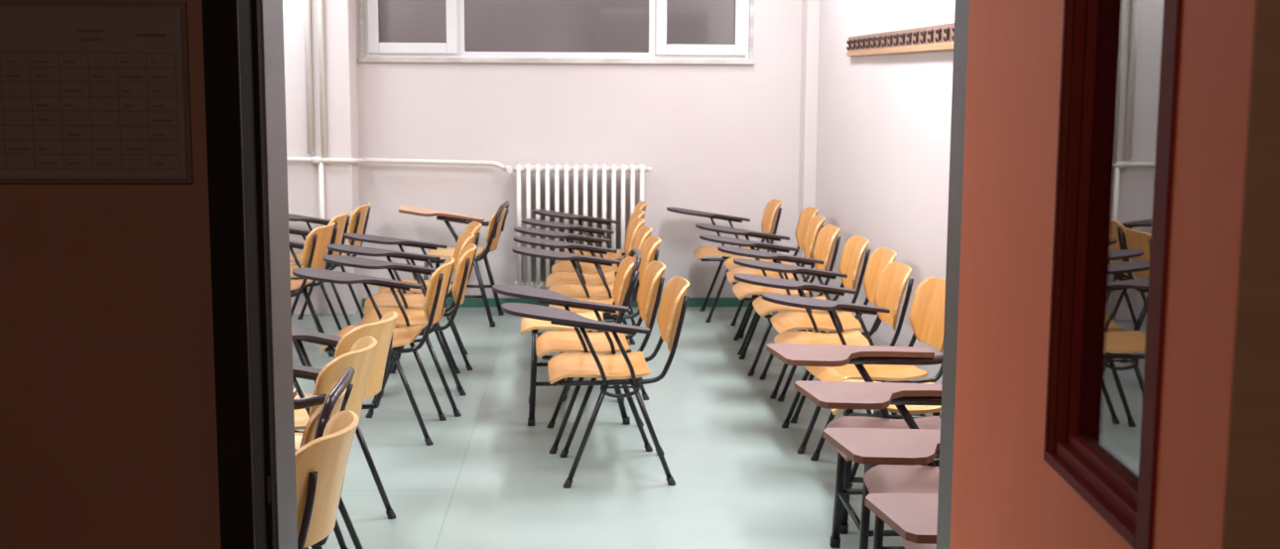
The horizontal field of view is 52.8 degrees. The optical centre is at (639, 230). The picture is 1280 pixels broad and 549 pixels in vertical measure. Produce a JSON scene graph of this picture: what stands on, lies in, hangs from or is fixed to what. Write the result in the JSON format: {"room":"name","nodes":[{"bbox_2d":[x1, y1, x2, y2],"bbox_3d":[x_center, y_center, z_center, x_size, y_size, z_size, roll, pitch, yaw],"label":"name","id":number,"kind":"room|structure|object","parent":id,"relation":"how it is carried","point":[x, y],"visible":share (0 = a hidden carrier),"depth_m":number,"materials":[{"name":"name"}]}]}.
{"room":"school corridor","nodes":[
{"label":"school corridor","id":0,"kind":"room"},
{"bbox_2d":[0,0,220,548],"bbox_3d":[-1.403,-0.122,1.617,5.730,3.000,0.154,0,7,-2],"label":"wall","id":1,"kind":"structure","parent":0,"point":[108,438],"depth_m":1.60,"materials":[{"name":"paint"}]},
{"bbox_2d":[0,0,192,183],"bbox_3d":[-0.717,-0.166,1.560,0.340,0.220,0.006,0,7,-2],"label":"notice","id":2,"kind":"object","parent":1,"relation":"attached to","point":[91,91],"visible":1,"depth_m":1.56,"materials":[{"name":"paper"}]},
{"bbox_2d":[201,0,969,548],"bbox_3d":[-0.023,0.312,1.711,1.007,2.130,0.194,0,7,-2],"label":"door frame","id":3,"kind":"structure","parent":1,"relation":"in","point":[243,40],"depth_m":1.61,"materials":[{"name":"grey metal"}]},
{"bbox_2d":[949,0,1279,548],"bbox_3d":[0.423,0.400,1.294,0.055,2.040,0.787,0,7,1],"label":"door","id":4,"kind":"structure","parent":3,"relation":"attached to","point":[1117,376],"depth_m":1.13,"materials":[{"name":"laminate"}]},
{"bbox_2d":[355,0,802,307],"bbox_3d":[-1.697,-0.979,8.683,5.730,3.000,0.200,0,7,-2],"label":"wall","id":5,"kind":"structure","parent":0,"point":[720,139],"depth_m":8.69,"materials":[{"name":"paint"}]},
{"bbox_2d":[303,0,313,153],"bbox_3d":[-2.117,-1.456,8.194,0.040,1.940,0.040,0,7,-2],"label":"riser pipe","id":6,"kind":"object","parent":5,"relation":"attached to","point":[307,11],"visible":1,"depth_m":8.24,"materials":[{"name":"white metal"}]},
{"bbox_2d":[317,0,326,158],"bbox_3d":[-2.032,-1.441,8.199,0.033,1.970,0.033,0,7,-2],"label":"riser pipe","id":7,"kind":"object","parent":5,"relation":"attached to","point":[320,2],"visible":1,"depth_m":8.24,"materials":[{"name":"white metal"}]},
{"bbox_2d":[282,0,362,314],"bbox_3d":[-2.287,-0.950,8.420,0.830,3.000,0.280,0,7,-2],"label":"pillar","id":8,"kind":"structure","parent":5,"relation":"attached to","point":[341,180],"depth_m":8.33,"materials":[{"name":"paint"}]},
{"bbox_2d":[318,161,327,316],"bbox_3d":[-2.060,0.059,8.375,0.034,1.010,0.034,0,7,-2],"label":"pipe","id":9,"kind":"object","parent":5,"relation":"attached to","point":[320,165],"visible":0.68,"depth_m":8.34,"materials":[{"name":"white metal"}]},
{"bbox_2d":[286,156,506,170],"bbox_3d":[-1.916,-0.439,8.419,2.079,0.114,0.237,-1,7,-13],"label":"pipe","id":10,"kind":"object","parent":5,"relation":"attached to","point":[315,160],"visible":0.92,"depth_m":8.54,"materials":[{"name":"white metal"}]},
{"bbox_2d":[362,297,749,307],"bbox_3d":[-1.745,0.492,8.751,5.640,0.062,0.014,0,7,-2],"label":"baseboard","id":11,"kind":"structure","parent":5,"relation":"attached to","point":[467,302],"depth_m":8.79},
{"bbox_2d":[358,0,754,64],"bbox_3d":[-0.549,-1.599,8.575,2.625,0.971,0.100,0,7,-2],"label":"window","id":12,"kind":"structure","parent":5,"relation":"in","point":[438,31],"depth_m":8.61,"materials":[{"name":"plastic"}]},
{"bbox_2d":[506,163,651,289],"bbox_3d":[-0.410,-0.025,8.642,0.970,0.837,0.207,0,7,-2],"label":"radiator","id":13,"kind":"object","parent":5,"relation":"attached to","point":[538,169],"visible":0.57,"depth_m":8.53,"materials":[{"name":"white metal"}]},
{"bbox_2d":[291,306,903,548],"bbox_3d":[-1.559,0.986,5.353,6.030,0.100,7.290,0,7,-2],"label":"floor","id":14,"kind":"structure","parent":0,"point":[488,478],"depth_m":5.37,"materials":[{"name":"grey tile"}]},
{"bbox_2d":[289,222,337,366],"bbox_3d":[-2.029,0.342,7.050,0.740,0.767,0.478,1,7,6],"label":"chair","id":15,"kind":"object","parent":14,"relation":"on","point":[315,246],"visible":0.39,"depth_m":6.91,"materials":[{"name":"brown wood"}]},
{"bbox_2d":[288,211,350,350],"bbox_3d":[-2.074,0.279,7.567,0.740,0.767,0.478,0,7,0],"label":"chair","id":16,"kind":"object","parent":14,"relation":"on","point":[341,221],"visible":0.23,"depth_m":7.66,"materials":[{"name":"brown wood"}]},
{"bbox_2d":[293,366,354,548],"bbox_3d":[-1.159,0.772,3.522,0.748,0.770,0.485,0,7,-4],"label":"chair","id":17,"kind":"object","parent":14,"relation":"on","point":[335,400],"visible":0.24,"depth_m":3.40,"materials":[{"name":"brown wood"}]},
{"bbox_2d":[294,409,359,548],"bbox_3d":[-1.040,0.825,3.098,0.752,0.767,0.478,1,7,3],"label":"chair","id":18,"kind":"object","parent":14,"relation":"on","point":[320,463],"visible":0.44,"depth_m":2.94,"materials":[{"name":"brown wood"}]},
{"bbox_2d":[288,202,370,325],"bbox_3d":[-2.062,0.214,8.103,0.740,0.767,0.478,0,7,-1],"label":"chair","id":19,"kind":"object","parent":14,"relation":"on","point":[357,223],"visible":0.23,"depth_m":8.04,"materials":[{"name":"brown wood"}]},
{"bbox_2d":[292,336,377,548],"bbox_3d":[-1.177,0.717,3.981,0.752,0.767,0.478,1,7,3],"label":"chair","id":20,"kind":"object","parent":14,"relation":"on","point":[359,357],"visible":0.2,"depth_m":3.87,"materials":[{"name":"brown wood"}]},
{"bbox_2d":[291,310,397,548],"bbox_3d":[-1.191,0.660,4.452,0.752,0.767,0.478,2,7,11],"label":"chair","id":21,"kind":"object","parent":14,"relation":"on","point":[382,330],"visible":0.23,"depth_m":4.36,"materials":[{"name":"brown wood"}]},
{"bbox_2d":[292,256,454,445],"bbox_3d":[-1.186,0.509,5.702,0.740,0.767,0.478,0,7,0],"label":"chair","id":22,"kind":"object","parent":14,"relation":"on","point":[440,281],"visible":0.66,"depth_m":5.70,"materials":[{"name":"brown wood"}]},
{"bbox_2d":[322,243,476,417],"bbox_3d":[-1.146,0.456,6.145,0.740,0.767,0.478,0,7,-4],"label":"chair","id":23,"kind":"object","parent":14,"relation":"on","point":[416,317],"visible":0.56,"depth_m":6.12,"materials":[{"name":"brown wood"}]},
{"bbox_2d":[327,231,474,390],"bbox_3d":[-1.216,0.403,6.581,0.740,0.767,0.478,-1,7,-10],"label":"chair","id":24,"kind":"object","parent":14,"relation":"on","point":[382,300],"visible":0.33,"depth_m":6.66,"materials":[{"name":"brown wood"}]},
{"bbox_2d":[343,221,481,373],"bbox_3d":[-1.235,0.347,7.040,0.740,0.767,0.478,-1,7,-11],"label":"chair","id":25,"kind":"object","parent":14,"relation":"on","point":[473,227],"visible":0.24,"depth_m":7.04,"materials":[{"name":"brown wood"}]},
{"bbox_2d":[398,200,510,327],"bbox_3d":[-1.213,0.195,8.292,0.745,0.770,0.485,0,7,2],"label":"chair","id":26,"kind":"object","parent":14,"relation":"on","point":[496,223],"visible":0.83,"depth_m":8.27,"materials":[{"name":"brown wood"}]},
{"bbox_2d":[492,259,665,454],"bbox_3d":[-0.258,0.532,5.549,0.740,0.767,0.478,0,7,-5],"label":"chair","id":27,"kind":"object","parent":14,"relation":"on","point":[651,285],"visible":0.77,"depth_m":5.42,"materials":[{"name":"brown wood"}]},
{"bbox_2d":[513,217,644,353],"bbox_3d":[-0.344,0.316,7.331,0.740,0.767,0.478,0,7,-4],"label":"chair","id":28,"kind":"object","parent":14,"relation":"on","point":[557,277],"visible":0.41,"depth_m":7.40,"materials":[{"name":"brown wood"}]},
{"bbox_2d":[520,248,641,425],"bbox_3d":[-0.276,0.476,6.010,0.558,0.770,0.433,0,7,-4],"label":"chair","id":29,"kind":"object","parent":14,"relation":"on","point":[627,273],"visible":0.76,"depth_m":5.83,"materials":[{"name":"brown wood"}]},
{"bbox_2d":[512,225,652,352],"bbox_3d":[-0.307,0.368,6.905,0.740,0.767,0.478,0,7,-4],"label":"chair","id":30,"kind":"object","parent":14,"relation":"on","point":[567,289],"visible":0.34,"depth_m":6.98,"materials":[{"name":"brown wood"}]},
{"bbox_2d":[520,209,644,344],"bbox_3d":[-0.342,0.265,7.758,0.740,0.767,0.478,0,7,-4],"label":"chair","id":31,"kind":"object","parent":14,"relation":"on","point":[565,265],"visible":0.43,"depth_m":7.81,"materials":[{"name":"brown wood"}]},
{"bbox_2d":[512,236,660,400],"bbox_3d":[-0.269,0.421,6.470,0.740,0.767,0.478,0,7,-4],"label":"chair","id":32,"kind":"object","parent":14,"relation":"on","point":[650,250],"visible":0.38,"depth_m":6.56,"materials":[{"name":"brown wood"}]},
{"bbox_2d":[532,200,647,325],"bbox_3d":[-0.323,0.201,8.283,0.740,0.767,0.478,0,7,-2],"label":"chair","id":33,"kind":"object","parent":14,"relation":"on","point":[642,205],"visible":0.2,"depth_m":8.36,"materials":[{"name":"brown wood"}]},
{"bbox_2d":[501,275,689,488],"bbox_3d":[-0.174,0.587,5.106,0.740,0.767,0.478,0,7,-5],"label":"chair","id":34,"kind":"object","parent":14,"relation":"on","point":[623,368],"visible":1,"depth_m":4.97,"materials":[{"name":"brown wood"}]},
{"bbox_2d":[666,198,781,322],"bbox_3d":[0.550,0.184,8.464,0.740,0.767,0.478,0,7,-2],"label":"chair","id":35,"kind":"object","parent":14,"relation":"on","point":[772,211],"visible":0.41,"depth_m":8.50,"materials":[{"name":"brown wood"}]},
{"bbox_2d":[695,215,825,355],"bbox_3d":[0.696,0.300,7.515,0.740,0.767,0.478,0,7,1],"label":"chair","id":36,"kind":"object","parent":14,"relation":"on","point":[815,224],"visible":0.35,"depth_m":7.58,"materials":[{"name":"brown wood"}]},
{"bbox_2d":[699,224,840,376],"bbox_3d":[0.700,0.360,7.014,0.740,0.767,0.478,0,7,-2],"label":"chair","id":37,"kind":"object","parent":14,"relation":"on","point":[828,237],"visible":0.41,"depth_m":7.03,"materials":[{"name":"brown wood"}]},
{"bbox_2d":[724,206,818,338],"bbox_3d":[0.812,0.247,7.958,0.557,0.767,0.428,0,7,-2],"label":"chair","id":38,"kind":"object","parent":14,"relation":"on","point":[808,212],"visible":0.29,"depth_m":8.05,"materials":[{"name":"brown wood"}]},
{"bbox_2d":[717,235,870,398],"bbox_3d":[0.770,0.418,6.535,0.740,0.767,0.478,0,7,-2],"label":"chair","id":39,"kind":"object","parent":14,"relation":"on","point":[853,252],"visible":0.44,"depth_m":6.56,"materials":[{"name":"brown wood"}]},
{"bbox_2d":[733,247,896,423],"bbox_3d":[0.819,0.473,6.090,0.740,0.767,0.478,0,7,-2],"label":"chair","id":40,"kind":"object","parent":14,"relation":"on","point":[879,258],"visible":0.43,"depth_m":6.15,"materials":[{"name":"brown wood"}]},
{"bbox_2d":[733,260,913,453],"bbox_3d":[0.788,0.530,5.616,0.740,0.767,0.478,0,7,-3],"label":"chair","id":41,"kind":"object","parent":14,"relation":"on","point":[893,279],"visible":0.56,"depth_m":5.68,"materials":[{"name":"brown wood"}]},
{"bbox_2d":[762,276,945,489],"bbox_3d":[0.876,0.588,5.143,0.740,0.767,0.478,-1,7,-10],"label":"chair","id":42,"kind":"object","parent":14,"relation":"on","point":[927,313],"visible":0.43,"depth_m":5.18,"materials":[{"name":"brown wood"}]},
{"bbox_2d":[766,343,942,548],"bbox_3d":[0.802,0.707,4.147,0.748,0.770,0.485,0,7,-2],"label":"chair","id":43,"kind":"object","parent":14,"relation":"on","point":[801,354],"visible":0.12,"depth_m":4.27,"materials":[{"name":"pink wood"}]},
{"bbox_2d":[794,380,941,548],"bbox_3d":[0.834,0.770,3.622,0.748,0.770,0.485,0,7,-2],"label":"chair","id":44,"kind":"object","parent":14,"relation":"on","point":[880,478],"visible":0.15,"depth_m":3.72,"materials":[{"name":"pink wood"}]},
{"bbox_2d":[822,427,940,548],"bbox_3d":[0.845,0.832,3.116,0.748,0.770,0.485,0,7,-2],"label":"chair","id":45,"kind":"object","parent":14,"relation":"on","point":[864,446],"visible":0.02,"depth_m":3.17,"materials":[{"name":"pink wood"}]},
{"bbox_2d":[831,379,942,533],"bbox_3d":[0.956,0.672,4.616,0.544,0.728,0.433,1,7,8],"label":"chair","id":46,"kind":"object","parent":14,"relation":"on","point":[913,409],"visible":0.09,"depth_m":4.46,"materials":[{"name":"brown wood"}]},
{"bbox_2d":[865,493,938,543],"bbox_3d":[0.862,0.894,2.600,0.748,0.770,0.485,0,7,-2],"label":"chair","id":47,"kind":"object","parent":14,"relation":"on","point":[914,516],"visible":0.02,"depth_m":2.67,"materials":[{"name":"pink wood"}]},
{"bbox_2d":[813,0,955,415],"bbox_3d":[1.383,-0.561,5.360,0.150,3.000,7.146,0,7,-2],"label":"wall","id":48,"kind":"structure","parent":0,"point":[884,120],"depth_m":6.54,"materials":[{"name":"paint"}]},
{"bbox_2d":[796,0,820,297],"bbox_3d":[1.131,-0.954,8.602,0.085,3.000,0.200,0,7,-2],"label":"column","id":49,"kind":"structure","parent":48,"relation":"attached to","point":[808,122],"depth_m":8.54,"materials":[{"name":"paint"}]},
{"bbox_2d":[846,22,954,56],"bbox_3d":[1.256,-0.894,6.084,0.044,0.110,2.780,0,7,-2],"label":"coat rack","id":50,"kind":"object","parent":48,"relation":"attached to","point":[936,37],"visible":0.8,"depth_m":6.12,"materials":[{"name":"brown wood"}]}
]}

